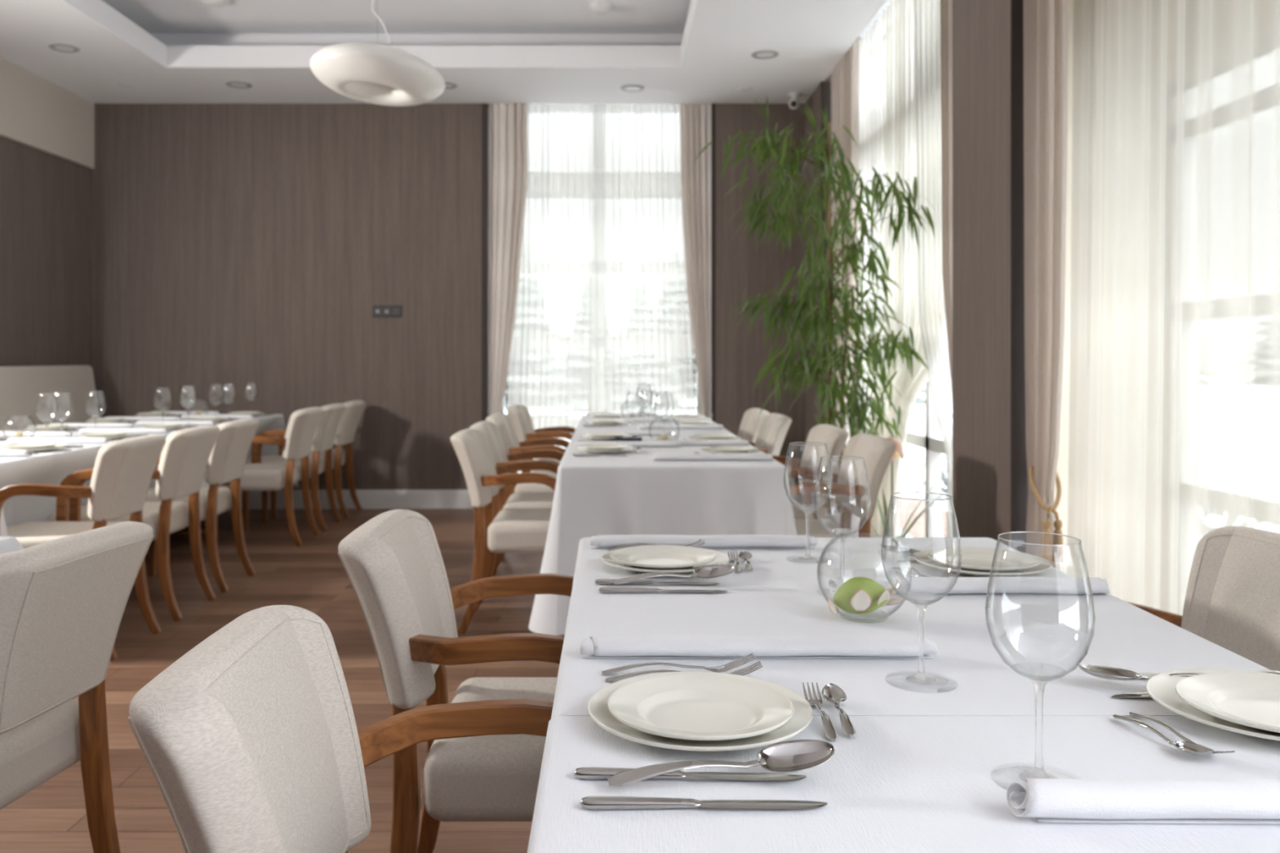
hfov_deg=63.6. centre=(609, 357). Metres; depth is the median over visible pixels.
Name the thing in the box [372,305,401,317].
panel
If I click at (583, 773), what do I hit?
table knife
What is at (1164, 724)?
fork
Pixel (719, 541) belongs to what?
rolled napkin
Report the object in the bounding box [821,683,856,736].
spoon
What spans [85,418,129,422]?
charger plate
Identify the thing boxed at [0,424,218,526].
tablecloth
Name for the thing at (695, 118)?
curtain
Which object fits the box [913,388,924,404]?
fir tree
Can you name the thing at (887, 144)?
sheer curtain
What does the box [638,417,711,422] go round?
rolled napkin
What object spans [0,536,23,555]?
tablecloth
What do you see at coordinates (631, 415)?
flower
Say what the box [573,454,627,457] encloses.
table knife
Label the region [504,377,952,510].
ground
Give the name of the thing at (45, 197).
wall
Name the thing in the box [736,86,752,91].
ceiling detector
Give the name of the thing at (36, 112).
wall
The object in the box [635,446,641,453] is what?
spoon
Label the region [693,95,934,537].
bamboo plant
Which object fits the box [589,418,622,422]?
dinner plate
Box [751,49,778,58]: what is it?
recessed light
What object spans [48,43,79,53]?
recessed light
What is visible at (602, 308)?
sheer curtain
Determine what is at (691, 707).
dinner plate
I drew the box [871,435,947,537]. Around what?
flowering plant
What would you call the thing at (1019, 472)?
trim
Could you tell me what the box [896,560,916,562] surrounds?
table knife
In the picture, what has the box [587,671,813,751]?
charger plate
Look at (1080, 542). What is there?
bowl
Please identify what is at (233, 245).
wall
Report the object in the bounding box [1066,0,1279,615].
sheer curtain
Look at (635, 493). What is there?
tablecloth
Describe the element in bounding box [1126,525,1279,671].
armchair
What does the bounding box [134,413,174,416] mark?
charger plate
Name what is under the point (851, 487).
armchair
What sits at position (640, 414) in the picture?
rolled napkin
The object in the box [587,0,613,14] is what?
ceiling detector
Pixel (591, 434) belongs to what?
dinner plate
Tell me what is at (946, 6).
curtain
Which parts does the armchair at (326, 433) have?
leg, leg, armrest, armrest, seat, leg, backrest, leg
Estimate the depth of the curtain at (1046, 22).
3.78 m
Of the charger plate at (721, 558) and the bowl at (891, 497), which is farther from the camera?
the charger plate at (721, 558)
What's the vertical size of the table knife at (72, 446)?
0.010 m
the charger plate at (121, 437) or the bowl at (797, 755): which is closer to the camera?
the bowl at (797, 755)
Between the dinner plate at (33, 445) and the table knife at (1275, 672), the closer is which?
the table knife at (1275, 672)
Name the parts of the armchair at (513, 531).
leg, backrest, leg, armrest, seat, armrest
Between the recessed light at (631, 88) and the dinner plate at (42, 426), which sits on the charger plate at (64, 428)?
the dinner plate at (42, 426)
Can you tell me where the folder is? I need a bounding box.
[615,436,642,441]
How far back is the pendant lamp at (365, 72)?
4.52 m
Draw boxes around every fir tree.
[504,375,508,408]
[693,349,696,400]
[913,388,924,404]
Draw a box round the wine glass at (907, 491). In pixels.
[880,491,962,691]
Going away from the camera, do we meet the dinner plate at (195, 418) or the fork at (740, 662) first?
the fork at (740, 662)
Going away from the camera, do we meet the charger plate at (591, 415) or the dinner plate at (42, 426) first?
the dinner plate at (42, 426)
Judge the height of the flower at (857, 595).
0.058 m
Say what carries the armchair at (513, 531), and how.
on the floor
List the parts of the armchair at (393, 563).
backrest, leg, leg, armrest, seat, armrest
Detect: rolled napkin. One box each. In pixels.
[0,431,72,436]
[0,449,33,457]
[7,437,111,443]
[48,422,133,427]
[79,427,170,433]
[105,416,180,420]
[135,420,217,425]
[151,411,219,414]
[181,414,254,418]
[574,440,680,447]
[578,430,671,435]
[580,635,937,658]
[584,417,661,422]
[586,412,656,416]
[590,534,816,548]
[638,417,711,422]
[639,424,723,429]
[646,440,749,445]
[651,453,773,460]
[827,576,1109,594]
[1006,777,1279,824]
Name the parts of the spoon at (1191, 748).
handle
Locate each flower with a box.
[8,431,29,437]
[191,410,204,414]
[626,413,638,417]
[654,434,672,439]
[827,577,907,614]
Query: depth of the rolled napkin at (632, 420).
6.66 m
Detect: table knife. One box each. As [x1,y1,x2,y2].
[59,445,80,448]
[572,453,626,455]
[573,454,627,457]
[573,767,806,781]
[580,795,827,809]
[584,425,621,426]
[595,578,719,584]
[598,586,728,593]
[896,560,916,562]
[1111,692,1151,697]
[1138,670,1279,676]
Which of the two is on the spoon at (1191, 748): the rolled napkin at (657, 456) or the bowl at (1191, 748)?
the bowl at (1191, 748)
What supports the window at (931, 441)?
in the wall at (981, 28)
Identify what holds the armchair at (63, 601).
on the floor
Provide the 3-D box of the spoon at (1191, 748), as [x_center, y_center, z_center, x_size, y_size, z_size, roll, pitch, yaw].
[0.601,0.409,1.125,0.029,0.014,0.143,0,0,-12]
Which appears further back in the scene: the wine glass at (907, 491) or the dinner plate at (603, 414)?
the dinner plate at (603, 414)
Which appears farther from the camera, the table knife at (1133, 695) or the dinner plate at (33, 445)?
the dinner plate at (33, 445)
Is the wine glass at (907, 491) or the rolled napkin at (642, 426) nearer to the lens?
the wine glass at (907, 491)
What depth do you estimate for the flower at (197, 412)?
7.13 m
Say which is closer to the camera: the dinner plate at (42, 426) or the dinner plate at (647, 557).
the dinner plate at (647, 557)
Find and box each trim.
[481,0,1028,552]
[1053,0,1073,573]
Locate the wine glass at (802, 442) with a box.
[783,441,832,562]
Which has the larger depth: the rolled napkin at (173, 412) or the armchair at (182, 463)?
the rolled napkin at (173, 412)
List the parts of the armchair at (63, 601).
seat, backrest, leg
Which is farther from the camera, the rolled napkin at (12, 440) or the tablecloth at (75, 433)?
the tablecloth at (75, 433)
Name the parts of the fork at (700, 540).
handle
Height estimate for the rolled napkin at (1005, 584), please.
0.028 m
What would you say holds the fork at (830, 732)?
on the tablecloth at (1039, 636)
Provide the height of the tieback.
0.349 m
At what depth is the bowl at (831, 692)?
1.26 m
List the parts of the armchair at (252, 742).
backrest, armrest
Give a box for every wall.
[0,57,94,168]
[0,135,90,366]
[90,103,804,489]
[804,0,1010,546]
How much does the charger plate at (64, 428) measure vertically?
0.021 m
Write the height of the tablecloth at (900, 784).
0.630 m
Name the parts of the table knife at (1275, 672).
blade, handle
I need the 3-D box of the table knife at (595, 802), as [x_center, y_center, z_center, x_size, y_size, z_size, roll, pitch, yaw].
[0.088,0.415,0.961,0.231,0.010,0.020,0,0,0]
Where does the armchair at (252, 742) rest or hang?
on the floor
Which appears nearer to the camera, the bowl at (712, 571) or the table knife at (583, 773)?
the table knife at (583, 773)
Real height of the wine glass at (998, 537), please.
0.241 m
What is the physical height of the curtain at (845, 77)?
3.280 m
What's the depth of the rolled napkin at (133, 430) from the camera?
5.70 m
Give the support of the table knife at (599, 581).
on the tablecloth at (1039, 636)
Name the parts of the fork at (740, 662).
handle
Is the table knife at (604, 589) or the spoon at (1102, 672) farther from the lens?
the table knife at (604, 589)
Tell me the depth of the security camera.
7.73 m
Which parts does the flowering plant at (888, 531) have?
stem, flower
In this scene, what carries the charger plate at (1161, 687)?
on the tablecloth at (900, 784)
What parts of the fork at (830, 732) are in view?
handle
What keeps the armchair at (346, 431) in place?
on the floor
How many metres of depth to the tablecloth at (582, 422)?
6.67 m
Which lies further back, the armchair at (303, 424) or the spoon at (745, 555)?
the armchair at (303, 424)
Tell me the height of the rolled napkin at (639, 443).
0.028 m
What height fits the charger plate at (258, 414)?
0.021 m
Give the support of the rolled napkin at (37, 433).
on the tablecloth at (75, 433)
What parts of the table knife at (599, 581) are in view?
handle, blade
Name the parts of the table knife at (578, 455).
handle, blade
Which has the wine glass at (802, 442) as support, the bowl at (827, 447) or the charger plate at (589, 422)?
the bowl at (827, 447)
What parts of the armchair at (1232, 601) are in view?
armrest, backrest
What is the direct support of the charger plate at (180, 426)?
on the tablecloth at (75, 433)
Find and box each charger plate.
[0,444,64,452]
[24,426,75,431]
[78,433,133,439]
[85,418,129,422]
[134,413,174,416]
[139,425,187,430]
[187,417,230,422]
[226,413,265,416]
[576,446,633,453]
[580,434,630,440]
[586,421,626,426]
[587,414,625,417]
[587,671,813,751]
[600,546,729,574]
[674,422,716,424]
[688,435,739,439]
[701,448,760,453]
[914,548,1052,577]
[1146,668,1279,741]
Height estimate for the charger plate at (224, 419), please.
0.021 m
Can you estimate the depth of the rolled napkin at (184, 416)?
7.06 m
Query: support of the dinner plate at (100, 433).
on the charger plate at (121, 437)
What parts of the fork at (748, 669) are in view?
handle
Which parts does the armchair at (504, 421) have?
backrest, leg, leg, seat, armrest, armrest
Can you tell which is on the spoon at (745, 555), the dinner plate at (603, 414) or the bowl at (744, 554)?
the bowl at (744, 554)
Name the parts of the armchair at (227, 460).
leg, seat, leg, backrest, leg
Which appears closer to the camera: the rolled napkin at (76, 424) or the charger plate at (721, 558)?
the charger plate at (721, 558)
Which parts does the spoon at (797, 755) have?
handle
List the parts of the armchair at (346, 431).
leg, seat, leg, backrest, leg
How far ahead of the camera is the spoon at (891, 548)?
2.14 m
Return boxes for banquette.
[0,365,99,431]
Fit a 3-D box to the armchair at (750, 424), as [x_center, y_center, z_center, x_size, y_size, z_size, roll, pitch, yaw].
[0.671,0.756,6.520,0.643,0.863,0.532,0,0,0]
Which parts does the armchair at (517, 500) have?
backrest, leg, leg, armrest, seat, armrest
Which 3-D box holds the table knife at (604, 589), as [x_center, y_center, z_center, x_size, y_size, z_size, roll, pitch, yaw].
[0.097,0.415,1.839,0.231,0.010,0.020,0,0,0]
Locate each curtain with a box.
[488,102,527,415]
[506,103,695,473]
[680,103,711,417]
[831,35,859,506]
[857,0,944,537]
[914,0,952,537]
[939,0,952,399]
[1023,0,1068,570]
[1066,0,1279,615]
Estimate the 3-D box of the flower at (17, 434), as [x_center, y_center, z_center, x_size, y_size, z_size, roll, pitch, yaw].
[-2.930,0.387,5.119,0.089,0.038,0.087,0,0,7]
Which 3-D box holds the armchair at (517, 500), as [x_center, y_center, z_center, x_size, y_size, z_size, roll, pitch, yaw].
[-0.366,0.756,5.168,0.643,0.863,0.532,0,0,-1]
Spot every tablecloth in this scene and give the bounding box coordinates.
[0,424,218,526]
[0,440,118,536]
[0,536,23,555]
[90,413,298,492]
[527,715,1279,852]
[528,440,797,635]
[551,537,1270,718]
[570,425,742,440]
[577,414,717,425]
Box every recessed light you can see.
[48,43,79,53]
[225,80,251,88]
[444,81,457,88]
[620,84,644,92]
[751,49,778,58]
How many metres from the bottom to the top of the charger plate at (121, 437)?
0.021 m
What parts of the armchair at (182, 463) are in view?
armrest, seat, leg, backrest, leg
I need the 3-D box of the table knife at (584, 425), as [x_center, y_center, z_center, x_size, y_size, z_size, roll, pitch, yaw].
[-0.035,0.415,6.226,0.231,0.010,0.020,0,0,0]
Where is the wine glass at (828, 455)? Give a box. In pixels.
[813,455,871,595]
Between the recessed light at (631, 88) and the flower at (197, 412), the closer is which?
the flower at (197, 412)
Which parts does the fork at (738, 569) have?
handle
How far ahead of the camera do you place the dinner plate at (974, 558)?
2.04 m
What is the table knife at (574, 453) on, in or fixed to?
on the tablecloth at (635, 493)
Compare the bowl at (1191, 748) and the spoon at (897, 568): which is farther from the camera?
the spoon at (897, 568)
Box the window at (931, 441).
[857,342,952,537]
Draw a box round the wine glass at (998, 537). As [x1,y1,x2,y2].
[985,531,1095,790]
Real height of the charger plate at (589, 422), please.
0.021 m
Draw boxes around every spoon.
[608,739,835,786]
[613,564,734,584]
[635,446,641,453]
[737,550,752,571]
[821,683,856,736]
[880,544,920,554]
[888,567,929,577]
[1077,663,1207,680]
[1112,714,1214,755]
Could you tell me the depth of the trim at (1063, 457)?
3.93 m
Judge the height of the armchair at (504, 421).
0.863 m
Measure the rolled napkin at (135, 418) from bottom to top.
0.028 m
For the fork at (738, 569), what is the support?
on the tablecloth at (1039, 636)
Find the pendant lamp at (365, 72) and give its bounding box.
[310,0,444,106]
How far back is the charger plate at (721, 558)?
2.00 m
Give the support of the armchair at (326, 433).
on the floor
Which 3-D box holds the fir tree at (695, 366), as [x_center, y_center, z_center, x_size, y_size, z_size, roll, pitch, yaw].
[2.253,-1.020,34.488,3.336,5.400,3.405,0,0,17]
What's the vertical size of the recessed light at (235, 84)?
0.008 m
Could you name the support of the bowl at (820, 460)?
on the wine glass at (828, 455)
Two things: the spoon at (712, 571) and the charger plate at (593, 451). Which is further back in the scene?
the charger plate at (593, 451)
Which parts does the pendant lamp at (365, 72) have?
lamp shade, cord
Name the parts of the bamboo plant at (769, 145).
pot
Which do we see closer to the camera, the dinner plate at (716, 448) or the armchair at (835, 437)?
the dinner plate at (716, 448)
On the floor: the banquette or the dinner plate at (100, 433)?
the banquette
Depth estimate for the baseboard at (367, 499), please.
8.05 m
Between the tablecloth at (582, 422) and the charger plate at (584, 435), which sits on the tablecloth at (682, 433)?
the charger plate at (584, 435)
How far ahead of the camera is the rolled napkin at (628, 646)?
1.43 m
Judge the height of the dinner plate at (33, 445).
0.023 m
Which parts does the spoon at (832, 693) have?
handle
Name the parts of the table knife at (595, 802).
handle, blade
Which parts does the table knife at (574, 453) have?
handle, blade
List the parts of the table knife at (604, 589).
handle, blade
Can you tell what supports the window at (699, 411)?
in the wall at (233, 245)
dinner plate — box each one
[3,442,56,448]
[27,424,68,428]
[81,431,127,436]
[88,417,124,421]
[137,412,169,415]
[142,423,181,427]
[191,417,225,420]
[229,411,260,414]
[581,444,628,450]
[585,432,626,437]
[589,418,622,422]
[591,413,622,416]
[607,674,794,740]
[609,545,715,569]
[671,413,702,417]
[678,420,712,424]
[693,433,735,439]
[706,445,755,452]
[927,546,1040,572]
[1175,673,1279,733]
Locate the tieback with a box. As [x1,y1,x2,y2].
[1028,466,1063,562]
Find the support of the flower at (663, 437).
in the glass bowl
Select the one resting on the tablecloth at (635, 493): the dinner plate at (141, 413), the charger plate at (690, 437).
the charger plate at (690, 437)
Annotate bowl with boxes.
[693,564,734,578]
[737,550,752,559]
[756,739,835,773]
[783,447,832,511]
[813,459,871,537]
[817,536,911,616]
[821,683,846,703]
[880,497,962,605]
[911,575,929,577]
[985,537,1095,681]
[1077,663,1142,680]
[1171,741,1214,755]
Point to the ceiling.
(172, 51)
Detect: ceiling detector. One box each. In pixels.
[202,0,229,7]
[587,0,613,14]
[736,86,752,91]
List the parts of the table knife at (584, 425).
handle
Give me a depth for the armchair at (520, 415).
6.84 m
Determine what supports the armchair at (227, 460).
on the floor
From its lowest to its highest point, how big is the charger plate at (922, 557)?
0.021 m
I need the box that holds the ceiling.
[0,0,889,103]
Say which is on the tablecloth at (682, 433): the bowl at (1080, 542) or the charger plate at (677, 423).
the charger plate at (677, 423)
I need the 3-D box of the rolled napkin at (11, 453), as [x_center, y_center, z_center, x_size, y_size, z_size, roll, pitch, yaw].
[-2.690,0.405,4.357,0.495,0.028,0.053,0,0,0]
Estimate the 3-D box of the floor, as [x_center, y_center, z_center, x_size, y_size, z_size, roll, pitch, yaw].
[-3.300,1.210,2.800,11.800,0.060,12.000,0,0,0]
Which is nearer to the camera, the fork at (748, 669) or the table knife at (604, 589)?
the fork at (748, 669)
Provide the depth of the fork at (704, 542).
2.21 m
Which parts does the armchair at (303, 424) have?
leg, armrest, seat, armrest, leg, backrest, leg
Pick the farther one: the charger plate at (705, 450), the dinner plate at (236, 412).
the dinner plate at (236, 412)
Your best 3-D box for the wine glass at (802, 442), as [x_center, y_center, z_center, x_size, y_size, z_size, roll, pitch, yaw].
[0.412,0.299,2.140,0.100,0.241,0.100,0,0,-27]
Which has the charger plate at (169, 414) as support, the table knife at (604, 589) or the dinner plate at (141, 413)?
the dinner plate at (141, 413)
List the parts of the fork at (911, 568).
handle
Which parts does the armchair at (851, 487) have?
armrest, seat, armrest, leg, leg, backrest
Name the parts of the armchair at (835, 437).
armrest, seat, armrest, leg, leg, backrest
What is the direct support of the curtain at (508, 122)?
hanging from the ceiling
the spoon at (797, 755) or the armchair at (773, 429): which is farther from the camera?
the armchair at (773, 429)
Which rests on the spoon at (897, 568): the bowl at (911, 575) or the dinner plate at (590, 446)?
the bowl at (911, 575)
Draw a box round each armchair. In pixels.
[0,434,166,661]
[0,521,154,852]
[46,425,220,621]
[127,604,553,852]
[145,417,259,592]
[216,407,324,546]
[242,403,346,531]
[268,400,365,519]
[337,509,573,852]
[450,428,559,634]
[469,421,564,603]
[485,413,569,564]
[506,404,576,475]
[734,408,769,443]
[749,413,791,455]
[773,424,848,519]
[786,433,896,537]
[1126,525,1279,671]
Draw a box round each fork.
[601,653,755,674]
[605,661,762,681]
[608,538,701,550]
[691,541,705,547]
[727,550,742,573]
[802,682,838,741]
[900,566,941,577]
[1128,711,1235,754]
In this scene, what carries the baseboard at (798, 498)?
attached to the wall at (233, 245)
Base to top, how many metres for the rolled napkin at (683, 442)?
0.028 m
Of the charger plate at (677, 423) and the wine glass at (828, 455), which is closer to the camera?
the wine glass at (828, 455)
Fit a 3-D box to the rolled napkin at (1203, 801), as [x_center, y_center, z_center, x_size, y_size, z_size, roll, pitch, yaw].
[0.615,0.402,0.936,0.495,0.034,0.046,0,0,1]
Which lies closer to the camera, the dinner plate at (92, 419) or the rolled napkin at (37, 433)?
the rolled napkin at (37, 433)
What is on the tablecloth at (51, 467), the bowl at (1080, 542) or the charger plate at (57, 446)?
the charger plate at (57, 446)
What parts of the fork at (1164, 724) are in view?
handle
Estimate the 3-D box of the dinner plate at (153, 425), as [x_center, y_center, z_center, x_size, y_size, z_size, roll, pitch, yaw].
[-2.585,0.400,5.960,0.208,0.023,0.208,0,0,0]
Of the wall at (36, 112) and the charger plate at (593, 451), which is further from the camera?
the wall at (36, 112)
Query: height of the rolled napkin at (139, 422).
0.028 m
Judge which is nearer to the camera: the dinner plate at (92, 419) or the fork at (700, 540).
the fork at (700, 540)
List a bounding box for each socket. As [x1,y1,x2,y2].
[373,307,382,315]
[382,307,391,315]
[392,307,399,315]
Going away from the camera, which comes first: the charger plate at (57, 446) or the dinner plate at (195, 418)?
the charger plate at (57, 446)
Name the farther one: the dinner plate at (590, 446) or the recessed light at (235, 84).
the recessed light at (235, 84)
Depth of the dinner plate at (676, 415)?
6.95 m
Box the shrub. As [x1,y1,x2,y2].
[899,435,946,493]
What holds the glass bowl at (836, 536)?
on the tablecloth at (1039, 636)
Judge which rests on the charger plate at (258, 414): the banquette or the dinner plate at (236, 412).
the dinner plate at (236, 412)
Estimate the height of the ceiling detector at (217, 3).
0.040 m
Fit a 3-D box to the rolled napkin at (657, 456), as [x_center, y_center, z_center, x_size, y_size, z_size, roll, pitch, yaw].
[0.420,0.405,4.197,0.495,0.028,0.053,0,0,0]
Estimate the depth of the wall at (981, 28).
4.28 m
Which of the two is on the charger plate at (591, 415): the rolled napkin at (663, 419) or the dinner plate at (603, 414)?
the dinner plate at (603, 414)
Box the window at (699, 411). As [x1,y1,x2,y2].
[500,345,702,414]
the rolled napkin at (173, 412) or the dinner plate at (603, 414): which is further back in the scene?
the rolled napkin at (173, 412)
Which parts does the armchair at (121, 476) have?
armrest, seat, armrest, leg, backrest, leg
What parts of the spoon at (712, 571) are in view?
handle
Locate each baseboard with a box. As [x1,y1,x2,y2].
[230,489,473,508]
[791,493,803,506]
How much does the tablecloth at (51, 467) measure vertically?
0.540 m
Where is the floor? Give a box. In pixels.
[0,495,946,852]
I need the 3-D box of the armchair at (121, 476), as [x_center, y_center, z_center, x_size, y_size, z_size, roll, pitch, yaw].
[-2.204,0.756,4.220,0.643,0.863,0.532,0,0,0]
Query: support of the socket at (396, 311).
attached to the panel
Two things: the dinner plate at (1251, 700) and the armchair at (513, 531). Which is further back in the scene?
the armchair at (513, 531)
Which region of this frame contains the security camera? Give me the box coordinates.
[788,92,801,109]
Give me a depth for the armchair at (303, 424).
6.47 m
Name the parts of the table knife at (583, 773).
handle, blade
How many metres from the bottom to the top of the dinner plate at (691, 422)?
0.023 m
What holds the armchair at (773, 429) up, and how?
on the floor
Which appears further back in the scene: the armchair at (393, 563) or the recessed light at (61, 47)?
the recessed light at (61, 47)
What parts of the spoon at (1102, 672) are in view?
handle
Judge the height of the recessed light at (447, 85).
0.008 m
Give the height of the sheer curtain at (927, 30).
3.280 m
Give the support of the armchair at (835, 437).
on the floor
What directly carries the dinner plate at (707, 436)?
on the charger plate at (690, 437)
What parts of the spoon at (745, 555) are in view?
handle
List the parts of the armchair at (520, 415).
backrest, seat, armrest, armrest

